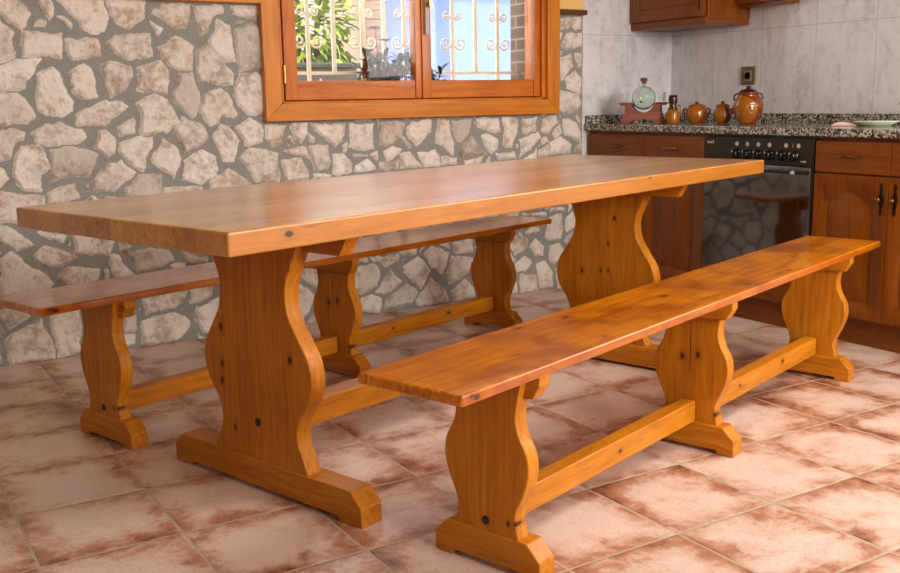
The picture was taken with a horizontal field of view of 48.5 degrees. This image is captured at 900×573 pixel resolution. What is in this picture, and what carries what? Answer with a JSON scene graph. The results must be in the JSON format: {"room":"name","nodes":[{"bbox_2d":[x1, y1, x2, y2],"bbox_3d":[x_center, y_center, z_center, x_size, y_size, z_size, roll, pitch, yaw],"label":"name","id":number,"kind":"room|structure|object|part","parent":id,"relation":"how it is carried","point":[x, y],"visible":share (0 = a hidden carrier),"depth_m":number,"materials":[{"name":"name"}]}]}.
{"room":"dining room","nodes":[
{"label":"dining room","id":0,"kind":"room"},
{"bbox_2d":[0,0,671,366],"bbox_3d":[-1.566,-1.020,4.213,6.498,2.600,0.346,-8,12,-31],"label":"wall","id":1,"kind":"structure","parent":0,"point":[100,99],"depth_m":4.38,"materials":[{"name":"beige stone"}]},
{"bbox_2d":[162,0,260,3],"bbox_3d":[-2.540,-1.040,3.390,4.000,0.026,0.035,-8,12,-31],"label":"trim","id":2,"kind":"structure","parent":1,"relation":"on","point":[217,1],"depth_m":4.33,"materials":[{"name":"brown wood"}]},
{"bbox_2d":[295,0,375,80],"bbox_3d":[-0.561,-1.213,4.922,0.431,0.389,0.013,-8,12,-31],"label":"window grille","id":3,"kind":"object","parent":1,"relation":"in","point":[361,15],"depth_m":4.91,"materials":[{"name":"white metal"}]},
{"bbox_2d":[381,0,386,61],"bbox_3d":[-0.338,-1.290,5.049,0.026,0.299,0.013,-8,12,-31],"label":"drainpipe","id":4,"kind":"object","parent":1,"relation":"in","point":[383,13],"depth_m":5.04,"materials":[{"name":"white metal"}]},
{"bbox_2d":[391,0,409,53],"bbox_3d":[-0.257,-1.323,5.094,0.106,0.263,0.013,-8,12,-31],"label":"window grille","id":5,"kind":"object","parent":1,"relation":"in","point":[403,11],"depth_m":5.10,"materials":[{"name":"white metal"}]},
{"bbox_3d":[-0.271,-1.096,5.129,1.530,0.016,0.008,-8,12,-31],"label":"rail","id":6,"kind":"part","parent":5,"relation":"part of","materials":[{"name":"beige metal"}]},
{"bbox_2d":[257,0,559,121],"bbox_3d":[-0.167,-1.533,4.856,1.663,1.399,0.150,-8,12,-31],"label":"window","id":7,"kind":"structure","parent":1,"relation":"in","point":[285,98],"depth_m":4.89,"materials":[{"name":"brown wood"}]},
{"bbox_3d":[-0.817,-1.438,4.411,0.078,1.397,0.050,-8,12,-31],"label":"casing","id":8,"kind":"part","parent":7,"relation":"part of","materials":[{"name":"brown wood"}]},
{"bbox_3d":[-0.448,-0.942,4.790,0.624,0.088,0.048,-8,12,-31],"label":"rail","id":9,"kind":"part","parent":7,"relation":"part of","materials":[{"name":"brown wood"}]},
{"bbox_3d":[-0.132,-0.877,4.941,1.660,0.078,0.050,-8,12,-31],"label":"casing","id":10,"kind":"part","parent":7,"relation":"part of","materials":[{"name":"brown wood"}]},
{"bbox_3d":[-0.116,-1.335,4.886,0.022,0.200,0.020,-8,12,-31],"label":"handle","id":11,"kind":"part","parent":7,"relation":"part of","materials":[{"name":"white metal"}]},
{"bbox_3d":[-0.103,-1.423,4.846,0.026,0.133,0.034,-8,12,-31],"label":"handle","id":12,"kind":"part","parent":7,"relation":"part of","materials":[{"name":"gold metal"}]},
{"bbox_3d":[0.163,-1.022,5.159,0.629,0.088,0.048,-8,12,-31],"label":"rail","id":13,"kind":"part","parent":7,"relation":"part of","materials":[{"name":"brown wood"}]},
{"bbox_3d":[0.531,-1.615,5.227,0.078,1.397,0.050,-8,12,-31],"label":"casing","id":14,"kind":"part","parent":7,"relation":"part of","materials":[{"name":"brown wood"}]},
{"bbox_2d":[435,0,518,79],"bbox_3d":[0.145,-1.320,5.347,0.534,0.416,0.013,-8,12,-31],"label":"window grille","id":15,"kind":"object","parent":1,"relation":"in","point":[475,53],"depth_m":5.34,"materials":[{"name":"white metal"}]},
{"bbox_2d":[560,9,587,14],"bbox_3d":[0.649,-1.461,5.319,0.188,0.026,0.035,-8,12,-31],"label":"trim","id":16,"kind":"structure","parent":1,"relation":"on","point":[562,11],"depth_m":5.30,"materials":[{"name":"brown wood"}]},
{"bbox_3d":[-0.253,-0.915,5.138,1.530,0.035,0.230,-8,12,-31],"label":"window sill","id":17,"kind":"structure","parent":1,"relation":"attached to","visible":0},
{"bbox_2d":[348,25,410,99],"bbox_3d":[-0.305,-1.088,4.930,0.405,0.385,0.167,-8,12,-31],"label":"potted plant","id":18,"kind":"object","parent":17,"relation":"on","point":[383,70],"visible":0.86,"depth_m":4.90,"materials":[{"name":"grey plant"}]},
{"bbox_3d":[-0.310,-1.051,4.936,0.298,0.193,0.078,-8,12,-31],"label":"stem","id":19,"kind":"part","parent":18,"relation":"part of","materials":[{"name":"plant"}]},
{"bbox_2d":[431,62,449,98],"bbox_3d":[-0.090,-1.031,5.074,0.138,0.212,0.177,6,13,34],"label":"potted plant","id":20,"kind":"object","parent":17,"relation":"on","point":[440,69],"visible":0.28,"depth_m":5.06,"materials":[{"name":"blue plant"}]},
{"bbox_2d":[0,288,899,572],"bbox_3d":[0.301,0.807,1.524,6.498,0.060,6.796,-8,12,-31],"label":"floor","id":21,"kind":"structure","parent":0,"point":[813,485],"depth_m":2.78,"materials":[{"name":"tile"}]},
{"bbox_2d":[0,215,551,449],"bbox_3d":[-0.441,0.097,3.884,0.302,0.488,2.518,8,14,40],"label":"bench","id":22,"kind":"object","parent":21,"relation":"on","point":[106,361],"visible":0.94,"depth_m":3.65,"materials":[{"name":"brown wood"}]},
{"bbox_3d":[-1.083,0.219,3.141,0.239,0.385,0.041,8,14,40],"label":"leg","id":23,"kind":"part","parent":22,"relation":"part of","materials":[{"name":"brown wood"}]},
{"bbox_3d":[-0.445,-0.131,3.841,0.286,0.024,2.518,8,14,40],"label":"seat","id":24,"kind":"part","parent":22,"relation":"part of","materials":[{"name":"brown wood"}]},
{"bbox_3d":[-0.438,0.068,3.883,0.239,0.385,0.041,8,14,40],"label":"leg","id":25,"kind":"part","parent":22,"relation":"part of","materials":[{"name":"brown wood"}]},
{"bbox_3d":[0.200,-0.082,4.617,0.239,0.385,0.041,8,14,40],"label":"leg","id":26,"kind":"part","parent":22,"relation":"part of","materials":[{"name":"brown wood"}]},
{"bbox_2d":[16,155,763,528],"bbox_3d":[0.059,0.038,3.330,0.904,0.792,2.568,8,14,40],"label":"dining table","id":27,"kind":"object","parent":21,"relation":"on","point":[265,366],"visible":0.77,"depth_m":2.69,"materials":[{"name":"brown wood"}]},
{"bbox_3d":[-0.508,0.151,2.686,0.454,0.657,0.050,8,14,40],"label":"leg","id":28,"kind":"part","parent":27,"relation":"part of","materials":[{"name":"brown wood"}]},
{"bbox_3d":[0.624,-0.110,3.967,0.454,0.657,0.050,8,14,40],"label":"leg","id":29,"kind":"part","parent":27,"relation":"part of","materials":[{"name":"brown wood"}]},
{"bbox_2d":[358,236,880,572],"bbox_3d":[0.728,0.243,2.996,0.302,0.488,2.518,8,14,39],"label":"bench","id":30,"kind":"object","parent":21,"relation":"on","point":[490,379],"visible":1,"depth_m":2.54,"materials":[{"name":"brown wood"}]},
{"bbox_3d":[0.091,0.367,2.248,0.239,0.385,0.041,8,14,39],"label":"leg","id":31,"kind":"part","parent":30,"relation":"part of","materials":[{"name":"brown wood"}]},
{"bbox_3d":[0.724,0.015,2.953,0.286,0.024,2.518,8,14,39],"label":"seat","id":32,"kind":"part","parent":30,"relation":"part of","materials":[{"name":"brown wood"}]},
{"bbox_3d":[0.731,0.214,2.995,0.239,0.385,0.041,8,14,39],"label":"leg","id":33,"kind":"part","parent":30,"relation":"part of","materials":[{"name":"brown wood"}]},
{"bbox_3d":[1.363,0.064,3.733,0.239,0.385,0.041,8,14,39],"label":"leg","id":34,"kind":"part","parent":30,"relation":"part of","materials":[{"name":"brown wood"}]},
{"bbox_2d":[589,130,708,280],"bbox_3d":[1.249,-0.403,5.361,0.663,0.864,0.865,-8,12,-31],"label":"base cabinet","id":35,"kind":"object","parent":21,"relation":"on","point":[671,227],"visible":0.36,"depth_m":5.04,"materials":[{"name":"brown wood"}]},
{"bbox_3d":[0.887,-0.746,5.324,0.020,0.131,0.442,-8,12,-31],"label":"drawer","id":36,"kind":"part","parent":35,"relation":"part of","materials":[{"name":"brown wood"}]},
{"bbox_3d":[1.097,-0.683,4.950,0.024,0.015,0.110,-8,12,-31],"label":"handle","id":37,"kind":"part","parent":35,"relation":"part of","materials":[{"name":"gold metal"}]},
{"bbox_3d":[1.121,-0.320,5.030,0.020,0.593,0.417,-8,12,-31],"label":"door","id":38,"kind":"part","parent":35,"relation":"part of","materials":[{"name":"brown wood"}]},
{"bbox_3d":[1.115,-0.682,4.962,0.020,0.131,0.417,-8,12,-31],"label":"drawer","id":39,"kind":"part","parent":35,"relation":"part of","materials":[{"name":"brown wood"}]},
{"bbox_2d":[584,113,899,138],"bbox_3d":[1.732,-0.732,4.508,0.649,0.080,2.746,-8,12,-31],"label":"countertop","id":40,"kind":"structure","parent":35,"relation":"on","point":[784,124],"depth_m":4.80,"materials":[{"name":"stone"}]},
{"bbox_2d":[619,102,668,123],"bbox_3d":[1.030,-0.924,5.316,0.248,0.110,0.102,3,11,21],"label":"wooden stand","id":41,"kind":"object","parent":40,"relation":"on","point":[655,114],"visible":0.94,"depth_m":5.29,"materials":[{"name":"brown wood"}]},
{"bbox_2d":[621,93,626,102],"bbox_3d":[0.926,-1.005,5.314,0.034,0.052,0.034,-8,12,-31],"label":"shot glass","id":42,"kind":"object","parent":41,"relation":"on","point":[623,95],"visible":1,"depth_m":5.30,"materials":[{"name":"white"}]},
{"bbox_2d":[632,78,655,109],"bbox_3d":[1.028,-1.022,5.297,0.126,0.168,0.126,-5,11,-21],"label":"flask","id":43,"kind":"object","parent":41,"relation":"on","point":[643,97],"visible":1,"depth_m":5.26,"materials":[{"name":"white"}]},
{"bbox_2d":[658,92,664,101],"bbox_3d":[1.110,-0.995,5.243,0.034,0.052,0.034,-8,12,-31],"label":"shot glass","id":44,"kind":"object","parent":41,"relation":"on","point":[660,94],"visible":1,"depth_m":5.23,"materials":[{"name":"white"}]},
{"bbox_2d":[665,95,682,123],"bbox_3d":[1.157,-0.920,5.188,0.076,0.146,0.076,-8,12,-31],"label":"jug","id":45,"kind":"object","parent":40,"relation":"on","point":[672,116],"visible":1,"depth_m":5.17,"materials":[{"name":"orange ceramic"}]},
{"bbox_2d":[683,101,710,123],"bbox_3d":[1.272,-0.898,5.149,0.120,0.112,0.120,-8,12,-31],"label":"lidded jar","id":46,"kind":"object","parent":40,"relation":"on","point":[697,113],"visible":1,"depth_m":5.11,"materials":[{"name":"orange ceramic"}]},
{"bbox_3d":[1.271,-0.934,5.142,0.092,0.015,0.092,-8,12,-31],"label":"lid","id":47,"kind":"part","parent":46,"relation":"part of","materials":[{"name":"orange ceramic"}]},
{"bbox_2d":[713,101,732,123],"bbox_3d":[1.379,-0.882,5.053,0.095,0.113,0.095,-8,12,-31],"label":"lidded jar","id":48,"kind":"object","parent":40,"relation":"on","point":[722,114],"visible":0.94,"depth_m":5.02,"materials":[{"name":"orange ceramic"}]},
{"bbox_3d":[1.379,-0.918,5.046,0.072,0.018,0.072,-8,12,-31],"label":"lid","id":49,"kind":"part","parent":48,"relation":"part of","materials":[{"name":"orange ceramic"}]},
{"bbox_2d":[732,86,763,123],"bbox_3d":[1.468,-0.895,4.922,0.150,0.185,0.150,-8,12,-31],"label":"storage jar","id":50,"kind":"object","parent":40,"relation":"on","point":[747,108],"visible":1,"depth_m":4.87,"materials":[{"name":"orange ceramic"}]},
{"bbox_3d":[1.467,-0.962,4.909,0.094,0.021,0.094,-8,12,-31],"label":"lid","id":51,"kind":"part","parent":50,"relation":"part of","materials":[{"name":"brown ceramic"}]},
{"bbox_2d":[831,122,861,125],"bbox_3d":[1.753,-0.719,4.413,0.110,0.017,0.070,9,14,42],"label":"cloth","id":52,"kind":"object","parent":40,"relation":"on","point":[837,123],"visible":0.98,"depth_m":4.39,"materials":[{"name":"fabric"}]},
{"bbox_2d":[853,120,899,125],"bbox_3d":[1.850,-0.708,4.332,0.191,0.021,0.153,6,13,34],"label":"serving dish","id":53,"kind":"object","parent":40,"relation":"on","point":[867,122],"visible":1,"depth_m":4.29,"materials":[{"name":"ceramic"}]},
{"bbox_2d":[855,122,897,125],"bbox_3d":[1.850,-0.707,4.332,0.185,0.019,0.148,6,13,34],"label":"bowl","id":54,"kind":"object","parent":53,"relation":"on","point":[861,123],"depth_m":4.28,"materials":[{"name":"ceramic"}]},
{"bbox_2d":[701,134,819,327],"bbox_3d":[1.644,-0.291,4.733,0.661,0.863,0.632,-8,12,-31],"label":"oven","id":55,"kind":"object","parent":21,"relation":"on","point":[742,215],"visible":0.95,"depth_m":4.55,"materials":[{"name":"black glass"}]},
{"bbox_3d":[1.313,-0.614,4.605,0.025,0.048,0.048,-8,12,-31],"label":"knob","id":56,"kind":"part","parent":55,"relation":"part of","materials":[{"name":"black plastic"}]},
{"bbox_3d":[1.346,-0.605,4.553,0.025,0.048,0.048,-8,12,-31],"label":"knob","id":57,"kind":"part","parent":55,"relation":"part of","materials":[{"name":"black plastic"}]},
{"bbox_3d":[1.403,-0.009,4.632,0.020,0.118,0.632,-8,12,-31],"label":"panel","id":58,"kind":"part","parent":55,"relation":"part of","materials":[{"name":"black metal"}]},
{"bbox_3d":[1.379,-0.595,4.500,0.025,0.048,0.048,-8,12,-31],"label":"knob","id":59,"kind":"part","parent":55,"relation":"part of","materials":[{"name":"black plastic"}]},
{"bbox_3d":[1.397,-0.314,4.581,0.026,0.492,0.620,-8,12,-31],"label":"oven door","id":60,"kind":"part","parent":55,"relation":"part of","materials":[{"name":"black glass"}]},
{"bbox_3d":[1.393,-0.618,4.525,0.030,0.112,0.620,-8,12,-31],"label":"control panel","id":61,"kind":"part","parent":55,"relation":"part of","materials":[{"name":"black metal"}]},
{"bbox_3d":[1.412,-0.586,4.447,0.025,0.048,0.048,-8,12,-31],"label":"knob","id":62,"kind":"part","parent":55,"relation":"part of","materials":[{"name":"black plastic"}]},
{"bbox_3d":[1.449,-0.576,4.389,0.025,0.048,0.048,-8,12,-31],"label":"knob","id":63,"kind":"part","parent":55,"relation":"part of","materials":[{"name":"black plastic"}]},
{"bbox_3d":[1.484,-0.566,4.333,0.025,0.048,0.048,-8,12,-31],"label":"knob","id":64,"kind":"part","parent":55,"relation":"part of","materials":[{"name":"black plastic"}]},
{"bbox_2d":[811,137,899,353],"bbox_3d":[2.001,-0.191,4.165,0.663,0.864,0.717,-8,12,-31],"label":"base cabinet","id":65,"kind":"object","parent":21,"relation":"on","point":[856,195],"visible":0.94,"depth_m":4.09,"materials":[{"name":"brown wood"}]},
{"bbox_3d":[1.637,-0.531,4.090,0.024,0.015,0.110,-8,12,-31],"label":"handle","id":66,"kind":"part","parent":65,"relation":"part of","materials":[{"name":"gold metal"}]},
{"bbox_3d":[1.662,-0.168,4.170,0.020,0.593,0.356,-8,12,-31],"label":"door","id":67,"kind":"part","parent":65,"relation":"part of","materials":[{"name":"brown wood"}]},
{"bbox_3d":[1.655,-0.529,4.101,0.020,0.131,0.356,-8,12,-31],"label":"drawer","id":68,"kind":"part","parent":65,"relation":"part of","materials":[{"name":"brown wood"}]},
{"bbox_3d":[1.726,-0.349,4.001,0.005,0.130,0.024,-8,12,-31],"label":"handle","id":69,"kind":"part","parent":65,"relation":"part of","materials":[{"name":"brown metal"}]},
{"bbox_3d":[1.850,-0.115,3.869,0.020,0.593,0.355,-8,12,-31],"label":"door","id":70,"kind":"part","parent":65,"relation":"part of","materials":[{"name":"brown wood"}]},
{"bbox_3d":[1.844,-0.476,3.801,0.020,0.131,0.355,-8,12,-31],"label":"drawer","id":71,"kind":"part","parent":65,"relation":"part of","materials":[{"name":"brown wood"}]},
{"bbox_3d":[1.759,-0.339,3.949,0.005,0.130,0.024,-8,12,-31],"label":"handle","id":72,"kind":"part","parent":65,"relation":"part of","materials":[{"name":"brown metal"}]},
{"bbox_2d":[671,0,899,113],"bbox_3d":[3.038,-0.891,3.092,0.150,2.600,7.046,-8,12,-31],"label":"wall","id":73,"kind":"structure","parent":0,"point":[808,56],"depth_m":4.99,"materials":[{"name":"tile"}]},
{"bbox_2d":[630,0,749,31],"bbox_3d":[1.279,-1.767,5.338,0.333,0.748,0.570,-8,12,-31],"label":"upper cabinet","id":74,"kind":"object","parent":73,"relation":"attached to","point":[645,15],"visible":1,"depth_m":5.24,"materials":[{"name":"brown wood"}]},
{"bbox_3d":[1.146,-1.765,5.261,0.020,0.698,0.550,-8,12,-31],"label":"door","id":75,"kind":"part","parent":74,"relation":"part of","materials":[{"name":"brown wood"}]},
{"bbox_3d":[1.290,-1.419,5.410,0.317,0.038,0.564,-8,12,-31],"label":"light rail","id":76,"kind":"part","parent":74,"relation":"part of","materials":[{"name":"brown wood"}]},
{"bbox_2d":[741,66,755,84],"bbox_3d":[1.579,-1.118,5.293,0.015,0.094,0.096,-8,12,-31],"label":"wall socket","id":77,"kind":"object","parent":73,"relation":"attached to","point":[748,74],"visible":1,"depth_m":5.29,"materials":[{"name":"gold metal"}]},
{"bbox_2d":[735,0,798,7],"bbox_3d":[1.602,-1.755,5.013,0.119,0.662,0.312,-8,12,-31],"label":"upper cabinet","id":78,"kind":"object","parent":73,"relation":"attached to","point":[741,3],"visible":1,"depth_m":5.06,"materials":[{"name":"brown wood"}]},
{"bbox_3d":[1.559,-1.751,4.989,0.019,0.640,0.305,-8,12,-31],"label":"door","id":79,"kind":"part","parent":78,"relation":"part of","materials":[{"name":"brown wood"}]},
{"label":"outside","id":80,"kind":"structure","parent":0,"visible":0},
{"bbox_3d":[-1.165,-0.719,11.492,22.000,0.100,11.314,-8,12,-31],"label":"ground","id":81,"kind":"structure","parent":80,"visible":0},
{"bbox_2d":[294,0,322,54],"bbox_3d":[-2.550,-2.196,10.010,2.450,3.400,2.200,-8,12,-31],"label":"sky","id":82,"kind":"structure","parent":81,"relation":"on","point":[311,22],"depth_m":9.68,"materials":[{"name":"white"}]},
{"bbox_2d":[294,0,359,62],"bbox_3d":[-1.083,-1.243,7.326,0.956,2.472,0.788,-8,12,-31],"label":"flowering bush","id":83,"kind":"object","parent":81,"relation":"on","point":[321,55],"visible":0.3,"depth_m":7.19,"materials":[{"name":"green plant"}]},
{"bbox_3d":[-1.080,-1.089,7.368,0.488,2.153,0.361,-8,12,-31],"label":"stem","id":84,"kind":"part","parent":83,"relation":"part of","materials":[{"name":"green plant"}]},
{"bbox_2d":[297,63,360,80],"bbox_3d":[-0.830,-0.586,6.242,0.460,1.570,0.440,-8,12,-31],"label":"stone planter","id":85,"kind":"object","parent":81,"relation":"on","point":[301,67],"visible":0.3,"depth_m":5.94,"materials":[{"name":"grey stone"}]},
{"bbox_2d":[322,0,381,76],"bbox_3d":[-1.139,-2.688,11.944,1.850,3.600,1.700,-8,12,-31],"label":"house","id":86,"kind":"structure","parent":81,"relation":"on","point":[374,5],"depth_m":11.25,"materials":[{"name":"brick"}]},
{"bbox_2d":[365,0,381,54],"bbox_3d":[-0.821,-2.970,11.308,0.300,0.680,0.025,-8,12,-31],"label":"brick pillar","id":87,"kind":"structure","parent":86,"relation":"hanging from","point":[375,5],"depth_m":11.27,"materials":[{"name":"orange brick"}]},
{"bbox_2d":[385,0,510,79],"bbox_3d":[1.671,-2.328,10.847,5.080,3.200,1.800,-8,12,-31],"label":"house","id":88,"kind":"structure","parent":81,"relation":"on","point":[440,28],"depth_m":9.24,"materials":[{"name":"paint"}]}
]}

